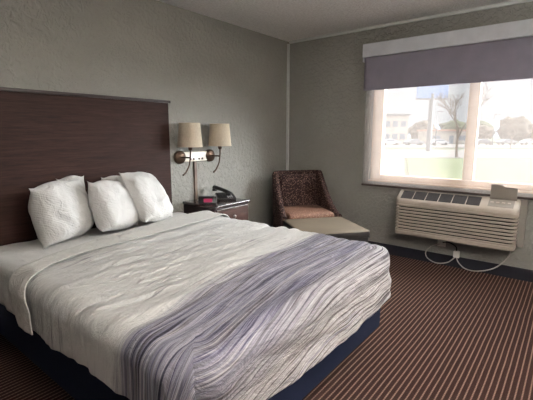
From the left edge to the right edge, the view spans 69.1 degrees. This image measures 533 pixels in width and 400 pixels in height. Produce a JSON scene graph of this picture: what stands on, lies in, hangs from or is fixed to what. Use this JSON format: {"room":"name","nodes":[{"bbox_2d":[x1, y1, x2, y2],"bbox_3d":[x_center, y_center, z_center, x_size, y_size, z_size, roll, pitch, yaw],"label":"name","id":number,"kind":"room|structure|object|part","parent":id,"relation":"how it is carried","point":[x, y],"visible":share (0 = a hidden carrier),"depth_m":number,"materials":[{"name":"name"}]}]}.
{"room":"hotel room","nodes":[
{"label":"hotel room","id":0,"kind":"room"},
{"bbox_2d":[0,0,287,226],"bbox_3d":[-1.565,-0.382,2.832,0.150,2.440,6.010,8,12,38],"label":"wall","id":1,"kind":"structure","parent":0,"point":[210,70],"depth_m":3.56,"materials":[{"name":"paint"}]},
{"bbox_2d":[0,87,172,245],"bbox_3d":[-1.373,-0.109,2.951,0.059,1.362,1.602,8,12,38],"label":"headboard","id":2,"kind":"object","parent":1,"relation":"attached to","point":[46,136],"visible":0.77,"depth_m":2.79,"materials":[{"name":"brown wood"}]},
{"bbox_3d":[-1.373,-0.769,2.838,0.059,0.022,1.602,8,12,38],"label":"cap rail","id":3,"kind":"part","parent":2,"relation":"part of","materials":[{"name":"brown wood"}]},
{"bbox_2d":[193,161,197,198],"bbox_3d":[-0.701,-0.184,3.827,0.017,0.396,0.032,8,12,38],"label":"cord cover","id":4,"kind":"object","parent":1,"relation":"attached to","point":[194,162],"visible":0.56,"depth_m":3.82,"materials":[{"name":"brown metal"}]},
{"bbox_2d":[173,123,231,175],"bbox_3d":[-0.595,-0.491,3.704,0.269,0.476,0.610,8,12,38],"label":"wall lamp","id":5,"kind":"object","parent":1,"relation":"attached to","point":[189,134],"visible":1,"depth_m":3.71,"materials":[{"name":"beige fabric"}]},
{"bbox_3d":[-0.727,-0.345,3.529,0.016,0.247,0.107,8,12,38],"label":"curved stem","id":6,"kind":"part","parent":5,"relation":"part of","materials":[{"name":"brown metal"}]},
{"bbox_3d":[-0.698,-0.592,3.524,0.230,0.216,0.230,8,12,38],"label":"lamp shade","id":7,"kind":"part","parent":5,"relation":"part of","materials":[{"name":"fabric"}]},
{"bbox_3d":[-0.490,-0.395,3.822,0.016,0.247,0.107,8,12,38],"label":"curved stem","id":8,"kind":"part","parent":5,"relation":"part of","materials":[{"name":"brown metal"}]},
{"bbox_3d":[-0.461,-0.642,3.817,0.230,0.216,0.230,8,12,38],"label":"lamp shade","id":9,"kind":"part","parent":5,"relation":"part of","materials":[{"name":"fabric"}]},
{"bbox_2d":[0,254,532,399],"bbox_3d":[0.173,1.114,1.679,4.600,0.120,6.010,8,12,38],"label":"floor","id":10,"kind":"structure","parent":0,"point":[443,332],"depth_m":2.39,"materials":[{"name":"carpet"}]},
{"bbox_2d":[0,303,379,399],"bbox_3d":[-0.533,0.618,2.461,1.990,0.595,1.565,8,12,38],"label":"bed","id":11,"kind":"object","parent":10,"relation":"on","point":[76,379],"visible":0.24,"depth_m":1.89,"materials":[{"name":"blue fabric"}]},
{"bbox_2d":[0,212,185,314],"bbox_3d":[-0.963,0.370,2.766,0.851,0.252,1.624,8,12,38],"label":"sheet","id":12,"kind":"object","parent":11,"relation":"on","point":[13,256],"visible":0.23,"depth_m":2.39,"materials":[{"name":"white fabric"}]},
{"bbox_2d":[28,177,93,249],"bbox_3d":[-1.361,0.074,2.596,0.268,0.409,0.458,1,10,8],"label":"pillow","id":13,"kind":"object","parent":12,"relation":"on","point":[59,211],"visible":0.97,"depth_m":2.44,"materials":[{"name":"white fabric"}]},
{"bbox_2d":[56,175,84,187],"bbox_3d":[-1.404,0.030,2.821,0.216,0.418,0.108,-9,13,-44],"label":"pillow","id":14,"kind":"object","parent":12,"relation":"on","point":[72,177],"visible":0.12,"depth_m":2.79,"materials":[{"name":"white fabric"}]},
{"bbox_2d":[101,176,120,180],"bbox_3d":[-1.198,0.002,3.071,0.102,0.392,0.239,5,11,28],"label":"pillow","id":15,"kind":"object","parent":12,"relation":"on","point":[113,178],"visible":0.11,"depth_m":3.02,"materials":[{"name":"white fabric"}]},
{"bbox_2d":[87,180,139,231],"bbox_3d":[-1.104,0.039,2.836,0.269,0.402,0.473,3,10,18],"label":"pillow","id":16,"kind":"object","parent":12,"relation":"on","point":[111,204],"visible":0.88,"depth_m":2.68,"materials":[{"name":"white fabric"}]},
{"bbox_2d":[119,172,172,222],"bbox_3d":[-0.940,-0.027,3.072,0.331,0.416,0.443,4,10,21],"label":"pillow","id":17,"kind":"object","parent":12,"relation":"on","point":[152,203],"visible":0.93,"depth_m":2.92,"materials":[{"name":"white fabric"}]},
{"bbox_2d":[8,210,390,399],"bbox_3d":[-0.367,0.429,2.308,1.831,0.322,1.808,8,12,38],"label":"comforter","id":18,"kind":"object","parent":11,"relation":"on","point":[201,305],"visible":1,"depth_m":1.69,"materials":[{"name":"white fabric"}]},
{"bbox_2d":[182,198,249,219],"bbox_3d":[-0.477,0.342,3.822,0.481,0.680,0.475,8,12,38],"label":"nightstand","id":19,"kind":"object","parent":10,"relation":"on","point":[237,209],"visible":0.33,"depth_m":3.67,"materials":[{"name":"brown wood"}]},
{"bbox_2d":[198,196,216,203],"bbox_3d":[-0.551,-0.006,3.628,0.170,0.071,0.091,-1,10,-3],"label":"alarm clock","id":20,"kind":"object","parent":19,"relation":"on","point":[201,199],"visible":1,"depth_m":3.59,"materials":[{"name":"black plastic"}]},
{"bbox_2d":[212,185,235,200],"bbox_3d":[-0.434,-0.070,3.835,0.232,0.129,0.270,-4,10,-21],"label":"telephone","id":21,"kind":"object","parent":19,"relation":"on","point":[225,194],"visible":0.88,"depth_m":3.81,"materials":[{"name":"black plastic"}]},
{"bbox_3d":[-0.320,0.151,3.663,0.020,0.170,0.425,8,12,38],"label":"drawer","id":22,"kind":"part","parent":19,"relation":"part of","materials":[{"name":"brown wood"}]},
{"bbox_2d":[272,170,341,226],"bbox_3d":[0.413,0.136,4.376,0.689,0.900,0.606,-2,10,-14],"label":"armchair","id":23,"kind":"object","parent":10,"relation":"on","point":[297,194],"visible":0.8,"depth_m":4.47,"materials":[{"name":"fabric"}]},
{"bbox_2d":[279,174,315,205],"bbox_3d":[0.365,-0.094,4.536,0.470,0.420,0.068,-2,10,-14],"label":"cushion","id":24,"kind":"object","parent":23,"relation":"on","point":[296,189],"depth_m":4.51,"materials":[{"name":"fabric"}]},
{"bbox_2d":[284,205,333,218],"bbox_3d":[0.424,0.162,4.335,0.524,0.123,0.510,-2,10,-14],"label":"seat cushion","id":25,"kind":"object","parent":23,"relation":"on","point":[290,211],"depth_m":4.19,"materials":[{"name":"beige fabric"}]},
{"bbox_2d":[283,217,369,242],"bbox_3d":[0.562,0.461,3.810,0.650,0.450,0.640,-2,10,-14],"label":"ottoman","id":26,"kind":"object","parent":10,"relation":"on","point":[338,227],"visible":0.41,"depth_m":3.65,"materials":[{"name":"beige fabric"}]},
{"bbox_2d":[157,0,513,41],"bbox_3d":[0.173,-1.410,1.248,4.600,0.120,6.010,8,12,38],"label":"ceiling","id":27,"kind":"structure","parent":0,"point":[286,20],"depth_m":3.62,"materials":[{"name":"white paint"}]},
{"bbox_2d":[288,1,532,269],"bbox_3d":[1.998,-0.532,3.717,4.300,2.440,0.160,8,12,38],"label":"wall","id":28,"kind":"structure","parent":0,"point":[331,111],"depth_m":4.39,"materials":[{"name":"paint"}]},
{"bbox_2d":[286,44,289,169],"bbox_3d":[0.271,-0.784,4.950,0.030,2.298,0.028,8,12,38],"label":"trim","id":29,"kind":"structure","parent":28,"relation":"attached to","point":[288,45],"depth_m":4.87,"materials":[{"name":"grey paint"}]},
{"bbox_2d":[289,0,532,43],"bbox_3d":[1.951,-1.707,3.432,4.270,0.028,0.030,8,12,38],"label":"trim","id":30,"kind":"structure","parent":28,"relation":"attached to","point":[514,2],"depth_m":3.78,"materials":[{"name":"grey paint"}]},
{"bbox_2d":[362,18,532,90],"bbox_3d":[1.891,-1.301,3.494,2.155,0.474,0.114,8,12,38],"label":"roller shade","id":31,"kind":"object","parent":28,"relation":"attached to","point":[501,51],"visible":1,"depth_m":3.57,"materials":[{"name":"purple fabric"}]},
{"bbox_2d":[368,82,532,193],"bbox_3d":[1.966,-0.741,3.689,2.000,1.260,0.129,8,12,38],"label":"window","id":32,"kind":"structure","parent":28,"relation":"in","point":[467,181],"depth_m":3.84,"materials":[{"name":"beige wood"}]},
{"bbox_2d":[361,183,532,199],"bbox_3d":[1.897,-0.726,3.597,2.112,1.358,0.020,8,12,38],"label":"window sill","id":33,"kind":"structure","parent":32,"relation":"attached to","point":[365,184],"depth_m":3.85,"materials":[{"name":"wood"}]},
{"bbox_3d":[1.941,-0.121,3.763,2.000,0.014,0.049,8,12,38],"label":"sill","id":34,"kind":"part","parent":32,"relation":"part of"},
{"bbox_2d":[368,241,532,281],"bbox_3d":[1.944,0.626,3.845,4.300,0.112,0.014,8,12,38],"label":"baseboard","id":35,"kind":"structure","parent":28,"relation":"attached to","point":[523,274],"depth_m":3.84,"materials":[{"name":"plastic"}]},
{"bbox_2d":[395,184,528,250],"bbox_3d":[1.820,0.107,3.733,1.145,0.570,0.204,8,12,38],"label":"air conditioner","id":36,"kind":"object","parent":28,"relation":"attached to","point":[498,220],"visible":1,"depth_m":3.60,"materials":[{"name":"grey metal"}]},
{"bbox_3d":[1.791,0.371,3.770,1.070,0.036,0.155,8,12,38],"label":"trim","id":37,"kind":"part","parent":36,"relation":"part of","materials":[{"name":"beige plastic"}]},
{"bbox_2d":[425,241,510,271],"bbox_3d":[1.940,0.533,3.767,0.751,0.284,0.076,8,13,40],"label":"power cord","id":38,"kind":"object","parent":36,"relation":"attached to","point":[456,254],"visible":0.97,"depth_m":3.81,"materials":[{"name":"white plastic"}]},
{"bbox_3d":[1.758,0.544,3.917,0.285,0.205,0.048,8,12,38],"label":"cord","id":39,"kind":"part","parent":38,"relation":"part of","materials":[{"name":"white plastic"}]},
{"bbox_3d":[2.042,0.551,3.664,0.460,0.284,0.042,8,12,38],"label":"cord","id":40,"kind":"part","parent":38,"relation":"part of","materials":[{"name":"white plastic"}]},
{"bbox_3d":[2.100,0.031,3.462,0.200,0.057,0.090,8,12,38],"label":"control panel","id":41,"kind":"part","parent":36,"relation":"part of","materials":[{"name":"beige plastic"}]},
{"bbox_3d":[2.140,-0.067,3.489,0.210,0.144,0.008,8,12,38],"label":"control lid","id":42,"kind":"part","parent":36,"relation":"part of","materials":[{"name":"grey plastic"}]},
{"label":"outside","id":43,"kind":"structure","parent":0,"visible":0},
{"bbox_2d":[384,137,532,175],"bbox_3d":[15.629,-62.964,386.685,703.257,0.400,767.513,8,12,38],"label":"ground","id":44,"kind":"structure","parent":43,"point":[495,139],"depth_m":69.40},
{"bbox_2d":[408,120,437,138],"bbox_3d":[50.324,-22.019,124.416,9.448,7.354,9.396,1,10,6],"label":"tree","id":45,"kind":"object","parent":44,"relation":"on","point":[421,125],"visible":0.6,"depth_m":122.21,"materials":[{"name":"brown plant"}]},
{"bbox_2d":[417,130,465,143],"bbox_3d":[50.000,-17.783,108.555,12.600,3.800,8.800,0,10,0],"label":"building","id":46,"kind":"structure","parent":44,"relation":"on","point":[447,135],"depth_m":104.60,"materials":[{"name":"paint"}]},
{"bbox_3d":[50.000,-16.319,104.732,1.200,2.200,0.070,0,10,0],"label":"door","id":47,"kind":"part","parent":46,"relation":"part of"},
{"bbox_2d":[438,119,466,129],"bbox_3d":[60.113,-22.041,123.626,9.900,7.368,10.734,1,10,3],"label":"tree","id":48,"kind":"object","parent":44,"relation":"on","point":[451,125],"visible":0.34,"depth_m":120.71,"materials":[{"name":"green plant"}]},
{"bbox_2d":[436,83,492,156],"bbox_3d":[22.174,-9.071,44.225,6.330,8.677,3.884,8,12,38],"label":"bare tree","id":49,"kind":"object","parent":44,"relation":"on","point":[439,96],"visible":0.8,"depth_m":44.19,"materials":[{"name":"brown plant"}]},
{"bbox_2d":[478,125,495,138],"bbox_3d":[70.018,-21.480,125.116,7.272,5.760,6.505,3,10,17],"label":"tree","id":50,"kind":"object","parent":44,"relation":"on","point":[484,132],"visible":0.64,"depth_m":122.73,"materials":[{"name":"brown plant"}]},
{"bbox_2d":[479,120,495,132],"bbox_3d":[74.718,-24.343,136.180,10.521,7.685,9.704,-2,10,-11],"label":"tree","id":51,"kind":"object","parent":44,"relation":"on","point":[488,124],"visible":0.19,"depth_m":132.69,"materials":[{"name":"green plant"}]},
{"bbox_2d":[495,116,532,148],"bbox_3d":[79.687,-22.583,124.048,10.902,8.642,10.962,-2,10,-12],"label":"tree","id":52,"kind":"object","parent":44,"relation":"on","point":[524,121],"visible":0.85,"depth_m":121.36,"materials":[{"name":"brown plant"}]},
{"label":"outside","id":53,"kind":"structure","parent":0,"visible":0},
{"bbox_2d":[384,144,532,147],"bbox_3d":[40.000,-12.498,89.168,173.773,0.100,146.658,8,12,38],"label":"parking lot","id":54,"kind":"structure","parent":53,"point":[386,145],"depth_m":82.30,"materials":[{"name":"grey asphalt"}]},
{"bbox_2d":[384,139,399,144],"bbox_3d":[28.999,-13.598,91.009,4.484,1.449,1.800,0,10,0],"label":"car","id":55,"kind":"object","parent":54,"relation":"on","point":[387,141],"visible":0.66,"depth_m":90.19,"materials":[{"name":"white paint"}]},
{"bbox_2d":[385,114,410,143],"bbox_3d":[33.000,-19.552,106.732,9.600,7.900,9.600,0,10,0],"label":"building","id":56,"kind":"structure","parent":54,"relation":"on","point":[396,126],"depth_m":102.22,"materials":[{"name":"paint"}]},
{"bbox_2d":[403,139,423,144],"bbox_3d":[34.599,-13.598,91.009,4.484,1.449,1.800,0,10,0],"label":"car","id":57,"kind":"object","parent":54,"relation":"on","point":[410,141],"visible":0.94,"depth_m":90.19,"materials":[{"name":"silver metal"}]},
{"bbox_2d":[435,111,442,145],"bbox_3d":[38.540,-15.957,86.549,1.320,7.600,0.300,0,10,0],"label":"street lamp","id":58,"kind":"object","parent":54,"relation":"on","point":[437,111],"visible":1,"depth_m":86.41,"materials":[{"name":"grey metal"}]},
{"bbox_2d":[431,139,448,144],"bbox_3d":[40.399,-13.598,91.009,4.484,1.449,1.800,0,10,0],"label":"car","id":59,"kind":"object","parent":54,"relation":"on","point":[438,141],"visible":0.77,"depth_m":90.19,"materials":[{"name":"white paint"}]},
{"bbox_2d":[477,139,493,144],"bbox_3d":[52.499,-14.102,93.967,4.484,1.449,1.800,0,10,0],"label":"car","id":60,"kind":"object","parent":54,"relation":"on","point":[480,141],"visible":0.73,"depth_m":93.14,"materials":[{"name":"paint"}]},
{"bbox_2d":[492,114,500,145],"bbox_3d":[52.540,-16.047,88.563,1.320,7.100,0.300,0,10,0],"label":"street lamp","id":61,"kind":"object","parent":54,"relation":"on","point":[494,114],"visible":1,"depth_m":88.51,"materials":[{"name":"grey metal"}]},
{"bbox_2d":[495,139,517,144],"bbox_3d":[58.299,-14.102,93.967,4.484,1.449,1.800,0,10,0],"label":"car","id":62,"kind":"object","parent":54,"relation":"on","point":[502,141],"visible":0.9,"depth_m":93.14,"materials":[{"name":"silver metal"}]},
{"bbox_2d":[519,139,532,144],"bbox_3d":[63.999,-14.102,93.967,4.484,1.449,1.800,0,10,0],"label":"car","id":63,"kind":"object","parent":54,"relation":"on","point":[525,141],"visible":0.99,"depth_m":93.19,"materials":[{"name":"white paint"}]},
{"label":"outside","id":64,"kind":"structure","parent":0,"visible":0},
{"bbox_2d":[408,116,532,136],"bbox_3d":[236.000,-81.747,412.123,449.915,28.637,410.190,8,12,38],"label":"hills","id":65,"kind":"structure","parent":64,"point":[497,124],"depth_m":393.78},
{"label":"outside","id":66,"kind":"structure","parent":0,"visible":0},
{"bbox_2d":[407,158,532,183],"bbox_3d":[44.723,-2.360,29.841,62.131,0.100,83.345,8,12,38],"label":"lawn","id":67,"kind":"structure","parent":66,"point":[514,170],"depth_m":30.04,"materials":[{"name":"green plant"}]},
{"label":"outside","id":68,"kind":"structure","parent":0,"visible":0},
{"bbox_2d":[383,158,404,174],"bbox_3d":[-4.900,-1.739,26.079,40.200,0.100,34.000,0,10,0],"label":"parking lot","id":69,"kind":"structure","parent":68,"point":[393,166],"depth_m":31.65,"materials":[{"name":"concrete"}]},
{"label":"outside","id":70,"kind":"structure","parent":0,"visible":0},
{"bbox_2d":[384,150,532,158],"bbox_3d":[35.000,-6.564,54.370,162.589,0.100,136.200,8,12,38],"label":"road","id":71,"kind":"structure","parent":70,"point":[405,154],"depth_m":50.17,"materials":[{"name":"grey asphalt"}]},
{"bbox_2d":[415,85,448,150],"bbox_3d":[24.900,-12.433,58.746,4.800,10.000,0.760,0,10,0],"label":"road sign","id":72,"kind":"object","parent":71,"relation":"on","point":[429,93],"visible":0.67,"depth_m":57.98,"materials":[{"name":"grey metal"}]},
{"bbox_3d":[24.900,-15.203,58.273,4.800,0.180,0.400,0,10,0],"label":"panel frame","id":73,"kind":"part","parent":72,"relation":"part of","materials":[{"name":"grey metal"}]},
{"bbox_3d":[24.900,-16.327,58.082,4.600,2.100,0.500,0,10,0],"label":"panel","id":74,"kind":"part","parent":72,"relation":"part of","materials":[{"name":"blue metal"}]}
]}

